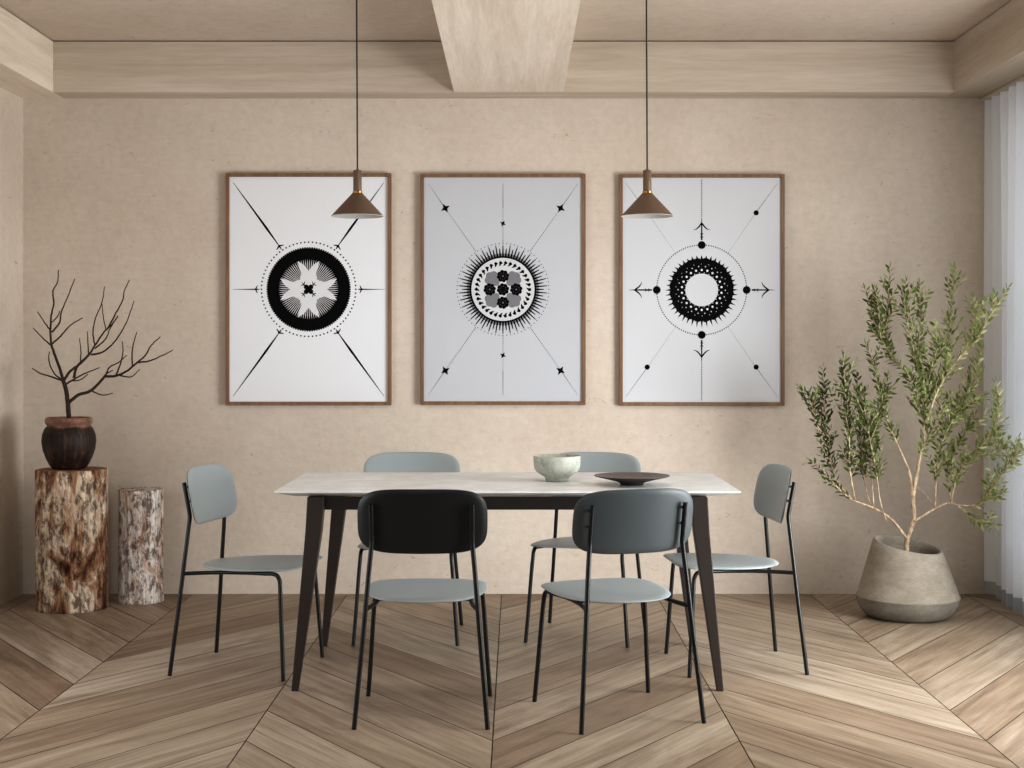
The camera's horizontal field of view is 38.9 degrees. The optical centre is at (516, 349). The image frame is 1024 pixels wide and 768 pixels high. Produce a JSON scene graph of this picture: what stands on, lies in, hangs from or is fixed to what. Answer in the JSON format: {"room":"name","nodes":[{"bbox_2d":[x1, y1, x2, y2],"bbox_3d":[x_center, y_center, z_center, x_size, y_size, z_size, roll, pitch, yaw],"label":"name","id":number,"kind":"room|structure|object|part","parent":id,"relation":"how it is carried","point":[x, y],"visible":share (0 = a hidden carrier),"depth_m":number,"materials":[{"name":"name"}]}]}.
{"room":"dining room","nodes":[
{"label":"dining room","id":0,"kind":"room"},
{"bbox_2d":[0,87,22,604],"bbox_3d":[-2.638,-0.128,3.205,0.100,2.915,8.810,0,0,0],"label":"wall","id":1,"kind":"structure","parent":0,"point":[11,105],"depth_m":7.42,"materials":[{"name":"paint"}]},
{"bbox_2d":[0,7,62,97],"bbox_3d":[-2.480,-1.450,3.205,0.216,0.259,8.810,0,0,0],"label":"trim","id":2,"kind":"structure","parent":1,"relation":"attached to","point":[26,55],"depth_m":7.08,"materials":[{"name":"brown wood"}]},
{"bbox_2d":[23,98,984,593],"bbox_3d":[0.006,-0.177,7.660,5.388,3.015,0.100,0,0,0],"label":"wall","id":3,"kind":"structure","parent":0,"point":[117,191],"depth_m":7.61,"materials":[{"name":"paint"}]},
{"bbox_2d":[225,173,391,404],"bbox_3d":[-1.087,-0.318,7.591,0.866,1.213,0.031,0,0,0],"label":"framed print","id":4,"kind":"object","parent":3,"relation":"attached to","point":[308,290],"visible":1,"depth_m":7.59,"materials":[{"name":"white paper"}]},
{"bbox_2d":[420,174,585,404],"bbox_3d":[-0.070,-0.317,7.591,0.864,1.209,0.031,0,0,0],"label":"framed print","id":5,"kind":"object","parent":3,"relation":"attached to","point":[503,256],"visible":1,"depth_m":7.59,"materials":[{"name":"white paper"}]},
{"bbox_2d":[53,42,953,97],"bbox_3d":[-0.067,-1.450,7.517,4.611,0.259,0.186,0,0,0],"label":"ceiling beam","id":6,"kind":"structure","parent":3,"relation":"attached to","point":[80,69],"depth_m":7.42,"materials":[{"name":"brown wood"}]},
{"bbox_2d":[619,174,784,405],"bbox_3d":[0.970,-0.314,7.591,0.865,1.212,0.031,0,0,0],"label":"framed print","id":7,"kind":"object","parent":3,"relation":"attached to","point":[702,286],"visible":0.97,"depth_m":7.59,"materials":[{"name":"white paper"}]},
{"bbox_2d":[945,0,1023,97],"bbox_3d":[2.420,-1.450,3.205,0.361,0.259,8.810,0,0,0],"label":"beam","id":8,"kind":"structure","parent":3,"relation":"attached to","point":[988,57],"depth_m":6.92,"materials":[{"name":"brown wood"}]},
{"bbox_2d":[980,75,1023,615],"bbox_3d":[2.471,-0.023,6.890,0.103,2.590,1.420,0,0,0],"label":"sheer curtain","id":9,"kind":"object","parent":3,"relation":"hanging from","point":[1004,107],"visible":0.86,"depth_m":7.28,"materials":[{"name":"fabric"}]},
{"bbox_2d":[0,0,1011,41],"bbox_3d":[0.006,-1.635,3.205,5.388,0.100,9.010,0,0,0],"label":"ceiling","id":10,"kind":"structure","parent":0,"point":[57,20],"depth_m":6.93,"materials":[{"name":"paint"}]},
{"bbox_2d":[331,0,383,218],"bbox_3d":[-0.642,-1.062,5.860,0.211,1.044,0.211,0,0,0],"label":"pendant lamp","id":11,"kind":"object","parent":10,"relation":"hanging from","point":[356,206],"visible":1,"depth_m":5.84,"materials":[{"name":"brown metal"}]},
{"bbox_3d":[-0.644,-1.143,5.860,0.010,0.825,0.006,0,0,0],"label":"cord","id":12,"kind":"part","parent":11,"relation":"part of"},
{"bbox_2d":[353,168,361,190],"bbox_3d":[-0.642,-0.688,5.860,0.034,0.094,0.034,0,0,0],"label":"socket","id":13,"kind":"object","parent":11,"relation":"attached to","point":[357,174],"depth_m":5.85,"materials":[{"name":"brown wood"}]},
{"bbox_3d":[-0.642,-0.589,5.860,0.211,0.098,0.211,0,0,0],"label":"lamp shade","id":14,"kind":"part","parent":11,"relation":"part of","materials":[{"name":"brown metal"}]},
{"bbox_2d":[432,0,579,91],"bbox_3d":[-0.039,-1.450,3.112,0.562,0.258,8.624,0,0,0],"label":"ceiling beam","id":15,"kind":"structure","parent":10,"relation":"attached to","point":[489,45],"depth_m":6.23,"materials":[{"name":"brown wood"}]},
{"bbox_2d":[621,0,672,218],"bbox_3d":[0.529,-1.062,5.860,0.211,1.044,0.211,0,0,0],"label":"pendant lamp","id":16,"kind":"object","parent":10,"relation":"hanging from","point":[646,206],"visible":1,"depth_m":5.84,"materials":[{"name":"brown metal"}]},
{"bbox_2d":[643,168,650,190],"bbox_3d":[0.529,-0.688,5.860,0.034,0.094,0.034,0,0,0],"label":"socket","id":17,"kind":"object","parent":16,"relation":"attached to","point":[646,173],"depth_m":5.84,"materials":[{"name":"brown wood"}]},
{"bbox_3d":[0.529,-0.589,5.860,0.211,0.098,0.211,0,0,0],"label":"lamp shade","id":18,"kind":"part","parent":16,"relation":"part of","materials":[{"name":"brown metal"}]},
{"bbox_3d":[0.527,-1.143,5.860,0.010,0.825,0.006,0,0,0],"label":"cord","id":19,"kind":"part","parent":16,"relation":"part of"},
{"bbox_2d":[0,594,1023,767],"bbox_3d":[0.006,1.305,3.205,5.188,0.050,8.810,0,0,0],"label":"floor","id":20,"kind":"structure","parent":0,"point":[95,689],"depth_m":5.53,"materials":[{"name":"brown wood"}]},
{"bbox_2d":[35,466,107,613],"bbox_3d":[-2.206,0.935,7.202,0.346,0.691,0.352,0,0,37],"label":"stand","id":21,"kind":"object","parent":20,"relation":"on","point":[71,506],"visible":0.98,"depth_m":7.06,"materials":[{"name":"brown wood"}]},
{"bbox_2d":[41,416,95,469],"bbox_3d":[-2.221,0.461,7.200,0.262,0.254,0.264,0,0,0],"label":"round vase","id":22,"kind":"object","parent":21,"relation":"on","point":[67,443],"visible":0.99,"depth_m":7.10,"materials":[{"name":"ceramic"}]},
{"bbox_2d":[32,270,172,417],"bbox_3d":[-2.032,-0.013,7.195,0.702,0.768,0.295,0,0,0],"label":"branch","id":23,"kind":"object","parent":22,"relation":"in","point":[62,379],"visible":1,"depth_m":7.20,"materials":[{"name":"brown plant"}]},
{"bbox_2d":[118,487,163,604],"bbox_3d":[-1.913,0.994,7.392,0.232,0.573,0.230,0,0,37],"label":"stool","id":24,"kind":"object","parent":20,"relation":"on","point":[140,509],"visible":1,"depth_m":7.30,"materials":[{"name":"grey wood"}]},
{"bbox_2d":[168,464,323,681],"bbox_3d":[-1.072,0.877,5.867,0.515,0.809,0.468,0,0,12],"label":"dining chair","id":25,"kind":"object","parent":20,"relation":"on","point":[211,487],"visible":0.92,"depth_m":5.84,"materials":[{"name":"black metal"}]},
{"bbox_3d":[-1.331,0.902,5.724,0.097,0.758,0.034,0,0,-29],"label":"leg","id":26,"kind":"part","parent":25,"relation":"part of","materials":[{"name":"black metal"}]},
{"bbox_3d":[-1.257,0.585,5.906,0.078,0.226,0.447,0,0,12],"label":"backrest","id":27,"kind":"part","parent":25,"relation":"part of","materials":[{"name":"grey plastic"}]},
{"bbox_3d":[-1.252,0.902,6.102,0.034,0.758,0.097,0,0,-37],"label":"leg","id":28,"kind":"part","parent":25,"relation":"part of","materials":[{"name":"black metal"}]},
{"bbox_3d":[-1.145,0.878,5.702,0.344,0.026,0.043,0,0,12],"label":"seat rail","id":29,"kind":"part","parent":25,"relation":"part of","materials":[{"name":"black metal"}]},
{"bbox_3d":[-1.039,0.858,5.860,0.447,0.021,0.431,0,0,12],"label":"seat","id":30,"kind":"part","parent":25,"relation":"part of","materials":[{"name":"grey plastic"}]},
{"bbox_3d":[-0.934,1.072,5.633,0.108,0.418,0.033,0,0,33],"label":"leg","id":31,"kind":"part","parent":25,"relation":"part of","materials":[{"name":"black metal"}]},
{"bbox_3d":[-0.852,1.072,6.027,0.108,0.418,0.033,0,0,-10],"label":"leg","id":32,"kind":"part","parent":25,"relation":"part of","materials":[{"name":"black metal"}]},
{"bbox_2d":[351,452,462,645],"bbox_3d":[-0.480,0.877,6.497,0.468,0.809,0.515,0,0,0],"label":"dining chair","id":33,"kind":"object","parent":20,"relation":"on","point":[390,461],"visible":0.3,"depth_m":6.69,"materials":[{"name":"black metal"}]},
{"bbox_3d":[-0.681,1.072,6.314,0.033,0.418,0.108,0,0,21],"label":"leg","id":34,"kind":"part","parent":33,"relation":"part of","materials":[{"name":"black metal"}]},
{"bbox_3d":[-0.480,0.858,6.463,0.431,0.021,0.447,0,0,0],"label":"seat","id":35,"kind":"part","parent":33,"relation":"part of","materials":[{"name":"grey plastic"}]},
{"bbox_3d":[-0.480,0.585,6.686,0.447,0.226,0.078,0,0,0],"label":"backrest","id":36,"kind":"part","parent":33,"relation":"part of","materials":[{"name":"grey plastic"}]},
{"bbox_3d":[-0.279,1.072,6.314,0.033,0.418,0.108,0,0,-21],"label":"leg","id":37,"kind":"part","parent":33,"relation":"part of","materials":[{"name":"black metal"}]},
{"bbox_3d":[-0.287,0.902,6.721,0.034,0.758,0.097,0,0,41],"label":"leg","id":38,"kind":"part","parent":33,"relation":"part of","materials":[{"name":"black metal"}]},
{"bbox_2d":[352,489,491,729],"bbox_3d":[-0.322,0.877,5.140,0.468,0.809,0.515,0,0,0],"label":"dining chair","id":39,"kind":"object","parent":20,"relation":"on","point":[398,521],"visible":1,"depth_m":4.95,"materials":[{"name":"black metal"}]},
{"bbox_3d":[-0.515,0.902,4.916,0.034,0.758,0.097,0,0,41],"label":"leg","id":40,"kind":"part","parent":39,"relation":"part of","materials":[{"name":"black metal"}]},
{"bbox_3d":[-0.523,1.072,5.323,0.033,0.418,0.108,0,0,-21],"label":"leg","id":41,"kind":"part","parent":39,"relation":"part of","materials":[{"name":"black metal"}]},
{"bbox_3d":[-0.498,0.878,5.102,0.043,0.026,0.344,0,0,0],"label":"seat rail","id":42,"kind":"part","parent":39,"relation":"part of","materials":[{"name":"black metal"}]},
{"bbox_3d":[-0.322,0.585,4.951,0.447,0.226,0.078,0,0,0],"label":"backrest","id":43,"kind":"part","parent":39,"relation":"part of","materials":[{"name":"black plastic"}]},
{"bbox_3d":[-0.322,0.858,5.174,0.431,0.021,0.447,0,0,0],"label":"seat","id":44,"kind":"part","parent":39,"relation":"part of","materials":[{"name":"grey plastic"}]},
{"bbox_3d":[-0.146,0.878,5.102,0.043,0.026,0.344,0,0,0],"label":"seat rail","id":45,"kind":"part","parent":39,"relation":"part of","materials":[{"name":"black metal"}]},
{"bbox_3d":[-0.129,0.902,4.916,0.034,0.758,0.097,0,0,-41],"label":"leg","id":46,"kind":"part","parent":39,"relation":"part of","materials":[{"name":"black metal"}]},
{"bbox_3d":[-0.121,1.072,5.323,0.033,0.418,0.108,0,0,21],"label":"leg","id":47,"kind":"part","parent":39,"relation":"part of","materials":[{"name":"black metal"}]},
{"bbox_2d":[274,472,740,690],"bbox_3d":[-0.033,0.905,5.860,1.752,0.750,0.860,0,0,0],"label":"dining table","id":48,"kind":"object","parent":20,"relation":"on","point":[337,492],"visible":0.85,"depth_m":5.47,"materials":[{"name":"stone"}]},
{"bbox_3d":[-0.783,0.916,5.473,0.122,0.727,0.077,0,0,0],"label":"leg","id":49,"kind":"part","parent":48,"relation":"part of","materials":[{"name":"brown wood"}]},
{"bbox_3d":[-0.783,0.916,6.247,0.122,0.727,0.077,0,0,0],"label":"leg","id":50,"kind":"part","parent":48,"relation":"part of","materials":[{"name":"brown wood"}]},
{"bbox_2d":[533,454,580,481],"bbox_3d":[0.165,0.478,5.866,0.192,0.104,0.192,0,0,0],"label":"stone bowl","id":51,"kind":"object","parent":48,"relation":"on","point":[554,467],"visible":1,"depth_m":5.80,"materials":[{"name":"grey stone"}]},
{"bbox_2d":[594,472,669,485],"bbox_3d":[0.454,0.511,5.695,0.297,0.038,0.297,0,0,0],"label":"plate","id":52,"kind":"object","parent":48,"relation":"on","point":[624,478],"visible":1,"depth_m":5.72,"materials":[{"name":"brown ceramic"}]},
{"bbox_3d":[0.717,0.916,6.247,0.122,0.727,0.077,0,0,0],"label":"leg","id":53,"kind":"part","parent":48,"relation":"part of","materials":[{"name":"brown wood"}]},
{"bbox_3d":[0.717,0.916,5.473,0.122,0.727,0.077,0,0,0],"label":"leg","id":54,"kind":"part","parent":48,"relation":"part of","materials":[{"name":"brown wood"}]},
{"bbox_2d":[524,452,642,647],"bbox_3d":[0.314,0.877,6.504,0.468,0.809,0.515,0,0,14],"label":"dining chair","id":55,"kind":"object","parent":20,"relation":"on","point":[590,461],"visible":0.4,"depth_m":6.66,"materials":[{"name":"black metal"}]},
{"bbox_3d":[0.074,1.072,6.376,0.033,0.418,0.108,0,0,35],"label":"leg","id":56,"kind":"part","parent":55,"relation":"part of","materials":[{"name":"black metal"}]},
{"bbox_3d":[0.181,0.902,6.769,0.034,0.758,0.097,0,0,-27],"label":"leg","id":57,"kind":"part","parent":55,"relation":"part of","materials":[{"name":"black metal"}]},
{"bbox_3d":[0.305,0.858,6.471,0.431,0.021,0.447,0,0,14],"label":"seat","id":58,"kind":"part","parent":55,"relation":"part of","materials":[{"name":"grey plastic"}]},
{"bbox_3d":[0.360,0.585,6.688,0.447,0.226,0.078,0,0,14],"label":"backrest","id":59,"kind":"part","parent":55,"relation":"part of","materials":[{"name":"grey plastic"}]},
{"bbox_3d":[0.464,1.072,6.277,0.033,0.418,0.108,0,0,-7],"label":"leg","id":60,"kind":"part","parent":55,"relation":"part of","materials":[{"name":"black metal"}]},
{"bbox_3d":[0.556,0.902,6.674,0.097,0.758,0.034,0,0,-35],"label":"leg","id":61,"kind":"part","parent":55,"relation":"part of","materials":[{"name":"black metal"}]},
{"bbox_2d":[532,488,705,734],"bbox_3d":[0.351,0.877,5.138,0.468,0.809,0.515,0,0,-19],"label":"dining chair","id":62,"kind":"object","parent":20,"relation":"on","point":[628,521],"visible":1,"depth_m":4.97,"materials":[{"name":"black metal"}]},
{"bbox_3d":[0.102,1.072,5.248,0.033,0.418,0.108,0,0,-40],"label":"leg","id":63,"kind":"part","parent":62,"relation":"part of","materials":[{"name":"black metal"}]},
{"bbox_3d":[0.196,0.878,5.046,0.043,0.026,0.344,0,0,-19],"label":"seat rail","id":64,"kind":"part","parent":62,"relation":"part of","materials":[{"name":"black metal"}]},
{"bbox_3d":[0.239,0.902,4.865,0.034,0.758,0.097,0,0,22],"label":"leg","id":65,"kind":"part","parent":62,"relation":"part of","materials":[{"name":"black metal"}]},
{"bbox_3d":[0.340,0.858,5.170,0.431,0.021,0.447,0,0,-19],"label":"seat","id":66,"kind":"part","parent":62,"relation":"part of","materials":[{"name":"grey plastic"}]},
{"bbox_3d":[0.411,0.585,4.959,0.447,0.226,0.078,0,0,-19],"label":"backrest","id":67,"kind":"part","parent":62,"relation":"part of","materials":[{"name":"grey plastic"}]},
{"bbox_3d":[0.483,1.072,5.376,0.033,0.418,0.108,0,0,3],"label":"leg","id":68,"kind":"part","parent":62,"relation":"part of","materials":[{"name":"black metal"}]},
{"bbox_3d":[0.530,0.878,5.159,0.043,0.026,0.344,0,0,-19],"label":"seat rail","id":69,"kind":"part","parent":62,"relation":"part of","materials":[{"name":"black metal"}]},
{"bbox_3d":[0.605,0.902,4.988,0.097,0.758,0.034,0,0,30],"label":"leg","id":70,"kind":"part","parent":62,"relation":"part of","materials":[{"name":"black metal"}]},
{"bbox_2d":[663,464,808,677],"bbox_3d":[0.876,0.877,5.913,0.515,0.809,0.468,0,0,-6],"label":"dining chair","id":71,"kind":"object","parent":20,"relation":"on","point":[772,487],"visible":0.88,"depth_m":5.89,"materials":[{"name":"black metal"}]},
{"bbox_3d":[0.674,1.072,6.095,0.108,0.418,0.033,0,0,16],"label":"leg","id":72,"kind":"part","parent":71,"relation":"part of","materials":[{"name":"black metal"}]},
{"bbox_3d":[0.713,1.072,5.695,0.108,0.418,0.033,0,0,-27],"label":"leg","id":73,"kind":"part","parent":71,"relation":"part of","materials":[{"name":"black metal"}]},
{"bbox_3d":[0.842,0.858,5.909,0.447,0.021,0.431,0,0,-6],"label":"seat","id":74,"kind":"part","parent":71,"relation":"part of","materials":[{"name":"grey plastic"}]},
{"bbox_3d":[0.931,0.878,5.741,0.344,0.026,0.043,0,0,-6],"label":"seat rail","id":75,"kind":"part","parent":71,"relation":"part of","materials":[{"name":"black metal"}]},
{"bbox_3d":[1.080,0.902,6.127,0.034,0.758,0.097,0,0,43],"label":"leg","id":76,"kind":"part","parent":71,"relation":"part of","materials":[{"name":"black metal"}]},
{"bbox_3d":[1.064,0.585,5.931,0.078,0.226,0.447,0,0,-6],"label":"backrest","id":77,"kind":"part","parent":71,"relation":"part of","materials":[{"name":"grey plastic"}]},
{"bbox_3d":[1.118,0.902,5.743,0.097,0.758,0.034,0,0,35],"label":"leg","id":78,"kind":"part","parent":71,"relation":"part of","materials":[{"name":"black metal"}]},
{"bbox_2d":[795,261,1023,622],"bbox_3d":[1.912,0.423,6.948,1.093,1.714,0.495,0,0,22],"label":"potted tree","id":79,"kind":"object","parent":20,"relation":"on","point":[905,579],"visible":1,"depth_m":6.88,"materials":[{"name":"green plant"}]},
{"bbox_3d":[1.881,1.042,6.965,0.486,0.287,0.486,0,0,0],"label":"planter","id":80,"kind":"part","parent":79,"relation":"part of","materials":[{"name":"concrete"}]}
]}

